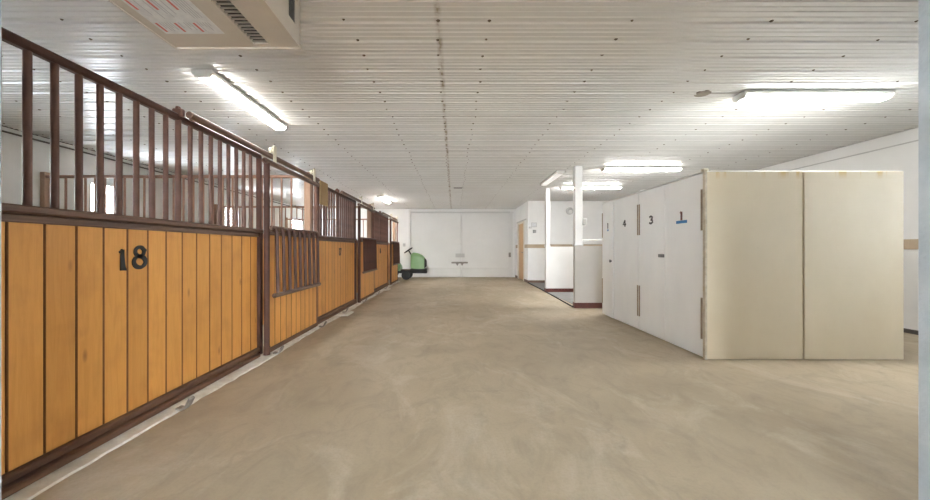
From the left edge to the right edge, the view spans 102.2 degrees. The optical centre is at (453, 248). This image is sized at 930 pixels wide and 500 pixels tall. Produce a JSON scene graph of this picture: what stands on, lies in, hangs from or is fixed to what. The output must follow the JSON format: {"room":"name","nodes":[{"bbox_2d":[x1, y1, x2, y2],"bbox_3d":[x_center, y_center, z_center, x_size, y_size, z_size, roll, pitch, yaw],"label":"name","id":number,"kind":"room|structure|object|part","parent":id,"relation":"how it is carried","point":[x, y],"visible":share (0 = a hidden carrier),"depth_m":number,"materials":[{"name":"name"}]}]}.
{"room":"farm building","nodes":[
{"label":"farm building","id":0,"kind":"room"},
{"bbox_2d":[2,126,303,233],"bbox_3d":[-5.925,-0.240,5.025,0.150,2.720,20.050,0,0,0],"label":"wall","id":1,"kind":"structure","parent":0,"point":[11,144],"depth_m":5.94,"materials":[{"name":"white paint"}]},
{"bbox_2d":[87,178,113,213],"bbox_3d":[-5.870,-0.585,6.280,0.160,1.090,0.660,0,0,0],"label":"window","id":2,"kind":"structure","parent":1,"relation":"in","point":[89,181],"depth_m":6.02,"materials":[{"name":"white glass"}]},
{"bbox_2d":[2,125,303,209],"bbox_3d":[-5.840,-1.558,8.175,0.020,0.085,13.450,0,0,0],"label":"trim","id":3,"kind":"structure","parent":1,"relation":"attached to","point":[2,125],"depth_m":6.04,"materials":[{"name":"wood"}]},
{"bbox_2d":[224,205,238,226],"bbox_3d":[-5.870,-0.585,9.870,0.160,1.090,0.740,0,0,0],"label":"window","id":4,"kind":"structure","parent":1,"relation":"in","point":[224,205],"depth_m":9.58,"materials":[{"name":"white glass"}]},
{"bbox_2d":[289,217,301,228],"bbox_3d":[-5.870,-0.585,13.925,0.160,1.090,1.250,0,0,0],"label":"window","id":5,"kind":"structure","parent":1,"relation":"in","point":[289,217],"depth_m":14.08,"materials":[{"name":"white glass"}]},
{"bbox_2d":[322,209,515,276],"bbox_3d":[0.105,-0.240,14.975,12.210,2.720,0.150,0,0,0],"label":"wall","id":6,"kind":"structure","parent":0,"point":[402,214],"depth_m":14.90,"materials":[{"name":"white paint"}]},
{"bbox_2d":[409,210,512,276],"bbox_3d":[0.285,-0.210,14.839,4.150,2.660,0.119,0,0,0],"label":"door","id":7,"kind":"structure","parent":6,"relation":"in","point":[487,236],"depth_m":14.85,"materials":[{"name":"grey metal"}]},
{"bbox_3d":[0.240,-1.475,14.857,3.920,0.040,0.083,0,0,0],"label":"header rail","id":8,"kind":"part","parent":7,"relation":"part of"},
{"bbox_2d":[1,0,917,208],"bbox_3d":[0.105,-1.633,4.998,12.110,0.094,20.268,0,0,0],"label":"ceiling","id":9,"kind":"structure","parent":0,"point":[408,103],"depth_m":3.62,"materials":[{"name":"white metal"}]},
{"bbox_2d":[108,0,301,49],"bbox_3d":[-1.286,-1.401,1.871,0.750,0.418,0.741,0,0,0],"label":"heater","id":10,"kind":"object","parent":9,"relation":"hanging from","point":[182,24],"visible":1,"depth_m":2.00,"materials":[{"name":"beige metal"}]},
{"bbox_2d":[133,0,213,30],"bbox_3d":[-1.429,-1.196,1.819,0.262,0.001,0.478,0,0,0],"label":"print","id":11,"kind":"object","parent":10,"relation":"on","point":[171,15],"depth_m":1.92},
{"bbox_2d":[289,0,294,21],"bbox_3d":[-0.934,-1.394,1.985,0.026,0.192,0.370,0,0,0],"label":"grille","id":12,"kind":"object","parent":10,"relation":"attached to","point":[291,2],"depth_m":2.14,"materials":[{"name":"metal"}]},
{"bbox_2d":[191,70,287,130],"bbox_3d":[-2.225,-1.549,4.060,0.178,0.062,1.516,0,0,0],"label":"fluorescent light","id":13,"kind":"object","parent":9,"relation":"attached to","point":[210,77],"visible":1,"depth_m":3.79,"materials":[{"name":"white plastic"}]},
{"bbox_2d":[377,195,390,203],"bbox_3d":[-2.190,-1.549,11.800,0.178,0.062,1.516,0,0,0],"label":"fluorescent light","id":14,"kind":"object","parent":9,"relation":"attached to","point":[381,197],"visible":1,"depth_m":11.54,"materials":[{"name":"white plastic"}]},
{"bbox_2d":[540,170,565,185],"bbox_3d":[2.165,-1.549,8.300,0.178,0.062,1.516,0,0,0],"label":"fluorescent light","id":15,"kind":"object","parent":9,"relation":"attached to","point":[557,173],"visible":1,"depth_m":8.07,"materials":[{"name":"white plastic"}]},
{"bbox_2d":[541,173,561,185],"bbox_3d":[2.165,-1.537,8.300,0.136,0.026,1.460,0,0,0],"label":"diffuser","id":16,"kind":"object","parent":15,"relation":"attached to","point":[554,176],"depth_m":8.22,"materials":[{"name":"white plastic"}]},
{"bbox_2d":[560,186,621,188],"bbox_3d":[3.460,-1.549,9.480,1.516,0.062,0.178,0,0,0],"label":"fluorescent light","id":17,"kind":"object","parent":9,"relation":"attached to","point":[561,187],"visible":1,"depth_m":9.41,"materials":[{"name":"white plastic"}]},
{"bbox_2d":[563,187,620,188],"bbox_3d":[3.460,-1.537,9.480,1.460,0.026,0.136,0,0,0],"label":"diffuser","id":18,"kind":"object","parent":17,"relation":"attached to","point":[563,187],"depth_m":9.43,"materials":[{"name":"white plastic"}]},
{"bbox_2d":[601,167,682,171],"bbox_3d":[3.645,-1.549,7.290,1.516,0.062,0.178,0,0,0],"label":"fluorescent light","id":19,"kind":"object","parent":9,"relation":"attached to","point":[677,169],"visible":1,"depth_m":7.23,"materials":[{"name":"white plastic"}]},
{"bbox_2d":[605,169,680,170],"bbox_3d":[3.645,-1.537,7.290,1.460,0.026,0.136,0,0,0],"label":"diffuser","id":20,"kind":"object","parent":19,"relation":"attached to","point":[605,169],"depth_m":7.24,"materials":[{"name":"white plastic"}]},
{"bbox_2d":[694,90,711,96],"bbox_3d":[2.550,-1.591,3.846,0.156,0.017,0.156,0,0,0],"label":"ceiling disc","id":21,"kind":"object","parent":9,"relation":"attached to","point":[706,92],"visible":1,"depth_m":3.82,"materials":[{"name":"white plastic"}]},
{"bbox_2d":[732,91,896,102],"bbox_3d":[3.660,-1.549,3.830,1.516,0.062,0.178,0,0,0],"label":"fluorescent light","id":22,"kind":"object","parent":9,"relation":"attached to","point":[745,96],"visible":1,"depth_m":3.77,"materials":[{"name":"white plastic"}]},
{"bbox_2d":[739,95,890,101],"bbox_3d":[3.660,-1.537,3.830,1.460,0.026,0.136,0,0,0],"label":"diffuser","id":23,"kind":"object","parent":22,"relation":"attached to","point":[746,98],"depth_m":3.80,"materials":[{"name":"white plastic"}]},
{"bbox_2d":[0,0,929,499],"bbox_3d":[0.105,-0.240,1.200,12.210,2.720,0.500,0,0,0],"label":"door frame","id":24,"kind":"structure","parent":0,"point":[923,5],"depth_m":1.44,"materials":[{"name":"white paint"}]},
{"bbox_2d":[31,277,917,499],"bbox_3d":[0.105,1.176,3.100,12.510,0.128,24.200,0,0,0],"label":"floor","id":25,"kind":"structure","parent":0,"point":[432,388],"depth_m":2.45,"materials":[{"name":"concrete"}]},
{"bbox_2d":[1,27,262,499],"bbox_3d":[-2.058,0.026,2.723,0.145,2.177,2.525,0,0,0],"label":"panel","id":26,"kind":"object","parent":25,"relation":"on","point":[109,322],"visible":1,"depth_m":2.22,"materials":[{"name":"orange wood"}]},
{"bbox_3d":[-2.053,1.069,2.696,0.135,0.078,2.453,0,0,0],"label":"rail","id":27,"kind":"part","parent":26,"relation":"part of","materials":[{"name":"brown wood"}]},
{"bbox_3d":[-2.064,-0.982,2.723,0.052,0.050,2.525,0,0,0],"label":"rail","id":28,"kind":"part","parent":26,"relation":"part of","materials":[{"name":"brown metal"}]},
{"bbox_3d":[-2.058,-0.632,2.800,0.075,0.859,0.044,0,0,0],"label":"track post","id":29,"kind":"part","parent":26,"relation":"part of","materials":[{"name":"brown metal"}]},
{"bbox_2d":[186,111,319,181],"bbox_3d":[-1.993,-1.002,4.125,0.086,0.054,2.650,0,0,0],"label":"door track","id":30,"kind":"object","parent":26,"relation":"attached to","point":[193,117],"visible":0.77,"depth_m":3.42,"materials":[{"name":"brown metal"}]},
{"bbox_2d":[262,145,320,355],"bbox_3d":[-1.923,-0.004,4.630,0.164,2.223,1.520,0,0,0],"label":"door","id":31,"kind":"structure","parent":30,"relation":"hanging from","point":[291,255],"depth_m":4.33,"materials":[{"name":"brown wood"}]},
{"bbox_3d":[-1.973,1.074,4.645,0.054,0.052,1.390,0,0,0],"label":"rail","id":32,"kind":"part","parent":31,"relation":"part of","materials":[{"name":"brown wood"}]},
{"bbox_2d":[269,226,320,297],"bbox_3d":[-1.895,0.132,4.560,0.109,0.752,1.340,0,0,0],"label":"grille","id":33,"kind":"object","parent":31,"relation":"attached to","point":[292,269],"depth_m":4.40,"materials":[{"name":"brown metal"}]},
{"bbox_3d":[-2.072,0.064,3.955,0.085,2.102,0.058,0,0,0],"label":"post","id":34,"kind":"part","parent":26,"relation":"part of","materials":[{"name":"brown metal"}]},
{"bbox_2d":[40,172,311,324],"bbox_3d":[-3.933,0.015,5.322,3.815,2.210,0.085,0,0,0],"label":"divider","id":35,"kind":"object","parent":25,"relation":"on","point":[44,176],"visible":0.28,"depth_m":5.30,"materials":[{"name":"brown metal"}]},
{"bbox_3d":[-5.805,0.015,5.325,0.070,2.210,0.080,0,0,0],"label":"post","id":36,"kind":"part","parent":35,"relation":"part of","materials":[{"name":"brown wood"}]},
{"bbox_3d":[-3.975,-1.025,5.315,3.650,0.040,0.044,0,0,0],"label":"rail","id":37,"kind":"part","parent":35,"relation":"part of","materials":[{"name":"brown metal"}]},
{"bbox_3d":[-2.070,0.015,5.325,0.090,2.210,0.080,0,0,0],"label":"post","id":38,"kind":"part","parent":35,"relation":"part of","materials":[{"name":"brown wood"}]},
{"bbox_2d":[3,281,399,499],"bbox_3d":[-1.895,1.105,7.235,0.270,0.030,11.530,0,0,0],"label":"curb","id":39,"kind":"object","parent":25,"relation":"on","point":[36,488],"depth_m":2.29,"materials":[{"name":"grey concrete"}]},
{"bbox_2d":[175,396,194,410],"bbox_3d":[-1.863,1.069,2.600,0.098,0.083,0.056,0,0,0],"label":"guide","id":40,"kind":"object","parent":39,"relation":"on","point":[190,400],"visible":1,"depth_m":2.58,"materials":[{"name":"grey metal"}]},
{"bbox_2d":[273,345,283,353],"bbox_3d":[-1.863,1.069,3.980,0.098,0.083,0.056,0,0,0],"label":"guide","id":41,"kind":"object","parent":39,"relation":"on","point":[281,347],"visible":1,"depth_m":3.96,"materials":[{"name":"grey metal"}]},
{"bbox_2d":[214,204,370,292],"bbox_3d":[-3.933,0.015,9.152,3.815,2.210,0.085,0,0,0],"label":"divider","id":42,"kind":"object","parent":25,"relation":"on","point":[215,205],"visible":0.16,"depth_m":9.12,"materials":[{"name":"brown metal"}]},
{"bbox_3d":[-5.805,0.015,9.155,0.070,2.210,0.080,0,0,0],"label":"post","id":43,"kind":"part","parent":42,"relation":"part of","materials":[{"name":"brown wood"}]},
{"bbox_3d":[-3.975,-1.025,9.145,3.650,0.040,0.044,0,0,0],"label":"rail","id":44,"kind":"part","parent":42,"relation":"part of","materials":[{"name":"brown metal"}]},
{"bbox_3d":[-2.070,0.015,9.155,0.090,2.210,0.080,0,0,0],"label":"post","id":45,"kind":"part","parent":42,"relation":"part of","materials":[{"name":"brown wood"}]},
{"bbox_2d":[312,181,356,323],"bbox_3d":[-2.058,0.026,6.593,0.145,2.177,2.445,0,0,0],"label":"panel","id":46,"kind":"object","parent":25,"relation":"on","point":[337,291],"visible":0.8,"depth_m":6.58,"materials":[{"name":"orange wood"}]},
{"bbox_2d":[319,180,327,205],"bbox_3d":[-2.037,-0.870,5.830,0.044,0.379,0.340,0,0,0],"label":"notice board","id":47,"kind":"object","parent":46,"relation":"hanging from","point":[323,189],"visible":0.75,"depth_m":5.79,"materials":[{"name":"brown wood"}]},
{"bbox_3d":[-2.064,-0.982,6.593,0.052,0.050,2.445,0,0,0],"label":"rail","id":48,"kind":"part","parent":46,"relation":"part of","materials":[{"name":"brown metal"}]},
{"bbox_3d":[-2.058,-0.632,6.600,0.075,0.859,0.044,0,0,0],"label":"track post","id":49,"kind":"part","parent":46,"relation":"part of","materials":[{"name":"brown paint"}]},
{"bbox_3d":[-2.053,1.069,6.566,0.135,0.078,2.373,0,0,0],"label":"rail","id":50,"kind":"part","parent":46,"relation":"part of","materials":[{"name":"brown wood"}]},
{"bbox_3d":[-2.072,0.064,7.785,0.085,2.102,0.058,0,0,0],"label":"post","id":51,"kind":"part","parent":46,"relation":"part of","materials":[{"name":"brown metal"}]},
{"bbox_2d":[340,191,374,208],"bbox_3d":[-1.993,-1.002,7.930,0.086,0.054,2.660,0,0,0],"label":"door track","id":52,"kind":"object","parent":46,"relation":"attached to","point":[341,192],"visible":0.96,"depth_m":7.42,"materials":[{"name":"metal"}]},
{"bbox_2d":[357,196,376,302],"bbox_3d":[-1.923,-0.004,8.460,0.164,2.223,1.520,0,0,0],"label":"door","id":53,"kind":"structure","parent":52,"relation":"hanging from","point":[367,247],"depth_m":8.11,"materials":[{"name":"brown wood"}]},
{"bbox_3d":[-1.973,1.074,8.475,0.054,0.052,1.390,0,0,0],"label":"rail","id":54,"kind":"part","parent":53,"relation":"part of","materials":[{"name":"brown wood"}]},
{"bbox_2d":[361,237,376,273],"bbox_3d":[-1.895,0.132,8.390,0.109,0.752,1.340,0,0,0],"label":"grille","id":55,"kind":"object","parent":53,"relation":"attached to","point":[368,245],"depth_m":8.23,"materials":[{"name":"brown metal"}]},
{"bbox_2d":[286,217,395,240],"bbox_3d":[-3.933,0.015,12.982,3.815,2.210,0.085,0,0,0],"label":"divider","id":56,"kind":"object","parent":25,"relation":"on","point":[287,219],"visible":0.12,"depth_m":12.95,"materials":[{"name":"brown metal"}]},
{"bbox_3d":[-2.070,0.015,12.985,0.090,2.210,0.080,0,0,0],"label":"post","id":57,"kind":"part","parent":56,"relation":"part of","materials":[{"name":"brown wood"}]},
{"bbox_2d":[371,209,388,292],"bbox_3d":[-2.058,0.026,10.422,0.145,2.177,2.445,0,0,0],"label":"panel","id":58,"kind":"object","parent":25,"relation":"on","point":[381,275],"visible":0.77,"depth_m":10.63,"materials":[{"name":"brown wood"}]},
{"bbox_3d":[-2.058,-0.632,10.430,0.075,0.859,0.044,0,0,0],"label":"track post","id":59,"kind":"part","parent":58,"relation":"part of","materials":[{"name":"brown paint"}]},
{"bbox_3d":[-2.053,1.069,10.396,0.135,0.078,2.373,0,0,0],"label":"rail","id":60,"kind":"part","parent":58,"relation":"part of","materials":[{"name":"brown wood"}]},
{"bbox_3d":[-2.072,0.064,11.615,0.085,2.102,0.058,0,0,0],"label":"post","id":61,"kind":"part","parent":58,"relation":"part of","materials":[{"name":"brown metal"}]},
{"bbox_2d":[381,212,396,220],"bbox_3d":[-1.993,-1.002,11.755,0.086,0.054,2.650,0,0,0],"label":"door track","id":62,"kind":"object","parent":58,"relation":"attached to","point":[382,212],"visible":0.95,"depth_m":11.36,"materials":[{"name":"brown metal"}]},
{"bbox_2d":[389,214,399,284],"bbox_3d":[-1.923,-0.004,12.290,0.164,2.223,1.520,0,0,0],"label":"door","id":63,"kind":"structure","parent":62,"relation":"hanging from","point":[394,246],"depth_m":11.94,"materials":[{"name":"brown wood"}]},
{"bbox_2d":[392,241,399,264],"bbox_3d":[-1.895,0.132,12.220,0.109,0.752,1.340,0,0,0],"label":"grille","id":64,"kind":"object","parent":63,"relation":"attached to","point":[395,245],"depth_m":11.94,"materials":[{"name":"brown metal"}]},
{"bbox_2d":[398,248,426,279],"bbox_3d":[-1.835,0.530,13.950,1.670,1.180,0.920,0,0,0],"label":"riding mower","id":65,"kind":"object","parent":25,"relation":"on","point":[418,261],"visible":0.65,"depth_m":13.72,"materials":[{"name":"green paint"}]},
{"bbox_2d":[411,253,424,268],"bbox_3d":[-1.340,0.430,13.950,0.500,0.600,0.480,0,0,0],"label":"hood","id":66,"kind":"object","parent":65,"relation":"attached to","point":[417,260],"depth_m":13.72,"materials":[{"name":"green paint"}]},
{"bbox_2d":[529,283,572,306],"bbox_3d":[2.368,1.108,9.740,0.054,0.024,5.122,0,0,2],"label":"trim","id":67,"kind":"structure","parent":25,"relation":"in","point":[529,283],"depth_m":8.74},
{"bbox_2d":[602,168,903,359],"bbox_3d":[3.507,0.148,5.105,2.048,1.943,2.658,0,0,0],"label":"lockers","id":68,"kind":"object","parent":25,"relation":"on","point":[807,265],"visible":1,"depth_m":3.79,"materials":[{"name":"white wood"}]},
{"bbox_3d":[2.540,0.175,6.190,0.020,1.850,0.470,0,0,2],"label":"locker door","id":69,"kind":"part","parent":68,"relation":"part of","materials":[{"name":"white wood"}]},
{"bbox_3d":[2.550,0.165,5.556,0.020,1.870,0.783,0,0,0],"label":"locker door","id":70,"kind":"part","parent":68,"relation":"part of","materials":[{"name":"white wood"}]},
{"bbox_3d":[2.550,0.165,4.837,0.020,1.870,0.627,0,0,0],"label":"locker door","id":71,"kind":"part","parent":68,"relation":"part of","materials":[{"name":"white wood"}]},
{"bbox_3d":[2.550,0.165,4.171,0.020,1.870,0.687,0,0,0],"label":"locker door","id":72,"kind":"part","parent":68,"relation":"part of","materials":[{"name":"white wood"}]},
{"bbox_2d":[516,201,530,279],"bbox_3d":[2.497,-0.240,13.650,0.100,2.720,2.500,0,0,0],"label":"wall","id":73,"kind":"structure","parent":0,"point":[523,211],"depth_m":12.66,"materials":[{"name":"white paint"}]},
{"bbox_2d":[517,219,525,280],"bbox_3d":[2.471,0.050,13.485,0.151,2.140,1.830,0,0,0],"label":"door","id":74,"kind":"structure","parent":73,"relation":"in","point":[520,223],"depth_m":13.71,"materials":[{"name":"brown wood"}]},
{"bbox_3d":[2.487,0.070,13.685,0.120,2.100,1.270,0,0,0],"label":"frame","id":75,"kind":"part","parent":74,"relation":"part of","materials":[{"name":"beige wood"}]},
{"bbox_2d":[544,247,572,291],"bbox_3d":[4.211,0.530,9.744,3.698,1.180,0.112,0,0,0],"label":"wall","id":76,"kind":"structure","parent":0,"point":[558,260],"depth_m":9.70,"materials":[{"name":"white paint"}]},
{"bbox_2d":[544,188,550,246],"bbox_3d":[2.430,-0.820,9.755,0.136,1.518,0.134,0,0,0],"label":"support pillar","id":77,"kind":"structure","parent":76,"relation":"on","point":[547,190],"depth_m":9.70,"materials":[{"name":"white paint"}]},
{"bbox_3d":[4.211,1.070,9.744,3.698,0.100,0.112,0,0,0],"label":"baseboard","id":78,"kind":"part","parent":76,"relation":"part of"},
{"bbox_2d":[531,201,606,279],"bbox_3d":[4.303,-0.240,12.450,3.513,2.720,0.100,0,0,0],"label":"wall","id":79,"kind":"structure","parent":0,"point":[561,223],"depth_m":12.40,"materials":[{"name":"white paint"}]},
{"bbox_2d":[515,275,544,282],"bbox_3d":[4.236,1.077,13.643,3.608,0.085,2.515,0,0,0],"label":"baseboard","id":80,"kind":"structure","parent":79,"relation":"attached to","point":[516,276],"depth_m":12.39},
{"bbox_2d":[516,244,601,247],"bbox_3d":[4.237,-0.094,13.594,3.605,0.122,2.412,0,0,0],"label":"trim","id":81,"kind":"structure","parent":79,"relation":"attached to","point":[526,245],"depth_m":12.39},
{"bbox_2d":[566,207,572,214],"bbox_3d":[3.820,-1.256,12.374,0.236,0.236,0.049,0,0,0],"label":"air vent","id":82,"kind":"object","parent":79,"relation":"in","point":[569,210],"visible":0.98,"depth_m":12.36,"materials":[{"name":"white plastic"}]},
{"bbox_2d":[573,239,601,307],"bbox_3d":[4.173,0.467,7.164,3.775,1.306,0.112,0,0,0],"label":"partition wall","id":83,"kind":"structure","parent":0,"point":[587,260],"depth_m":7.12,"materials":[{"name":"white paint"}]},
{"bbox_2d":[572,166,582,245],"bbox_3d":[2.369,-0.820,7.175,0.167,1.518,0.134,0,0,0],"label":"support pillar","id":84,"kind":"structure","parent":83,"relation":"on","point":[577,170],"depth_m":7.12,"materials":[{"name":"white paint"}]},
{"bbox_2d":[582,218,586,224],"bbox_3d":[2.488,-0.520,7.169,0.094,0.130,0.082,0,0,0],"label":"junction box","id":85,"kind":"object","parent":84,"relation":"attached to","point":[584,220],"visible":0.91,"depth_m":7.13,"materials":[{"name":"white plastic"}]},
{"bbox_3d":[4.173,1.070,7.164,3.775,0.100,0.112,0,0,0],"label":"baseboard","id":86,"kind":"part","parent":83,"relation":"part of","materials":[{"name":"brown wood"}]},
{"bbox_3d":[4.248,-0.170,7.170,3.623,0.032,0.032,0,0,0],"label":"rail","id":87,"kind":"part","parent":83,"relation":"part of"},
{"bbox_2d":[754,128,917,329],"bbox_3d":[6.135,-0.240,5.025,0.150,2.720,20.050,0,0,0],"label":"wall","id":88,"kind":"structure","parent":0,"point":[904,157],"depth_m":5.09,"materials":[{"name":"white paint"}]},
{"bbox_2d":[750,126,917,170],"bbox_3d":[6.045,-1.505,8.175,0.030,0.190,13.450,0,0,0],"label":"trim","id":89,"kind":"structure","parent":88,"relation":"attached to","point":[916,126],"depth_m":5.72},
{"bbox_2d":[904,239,917,248],"bbox_3d":[6.054,-0.062,8.175,0.012,0.135,13.450,0,0,0],"label":"trim","id":90,"kind":"structure","parent":88,"relation":"attached to","point":[908,243],"depth_m":4.96,"materials":[{"name":"beige wood"}]},
{"bbox_2d":[904,328,917,334],"bbox_3d":[6.051,1.093,8.175,0.018,0.055,13.450,0,0,0],"label":"baseboard","id":91,"kind":"structure","parent":88,"relation":"attached to","point":[910,331],"depth_m":4.96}
]}

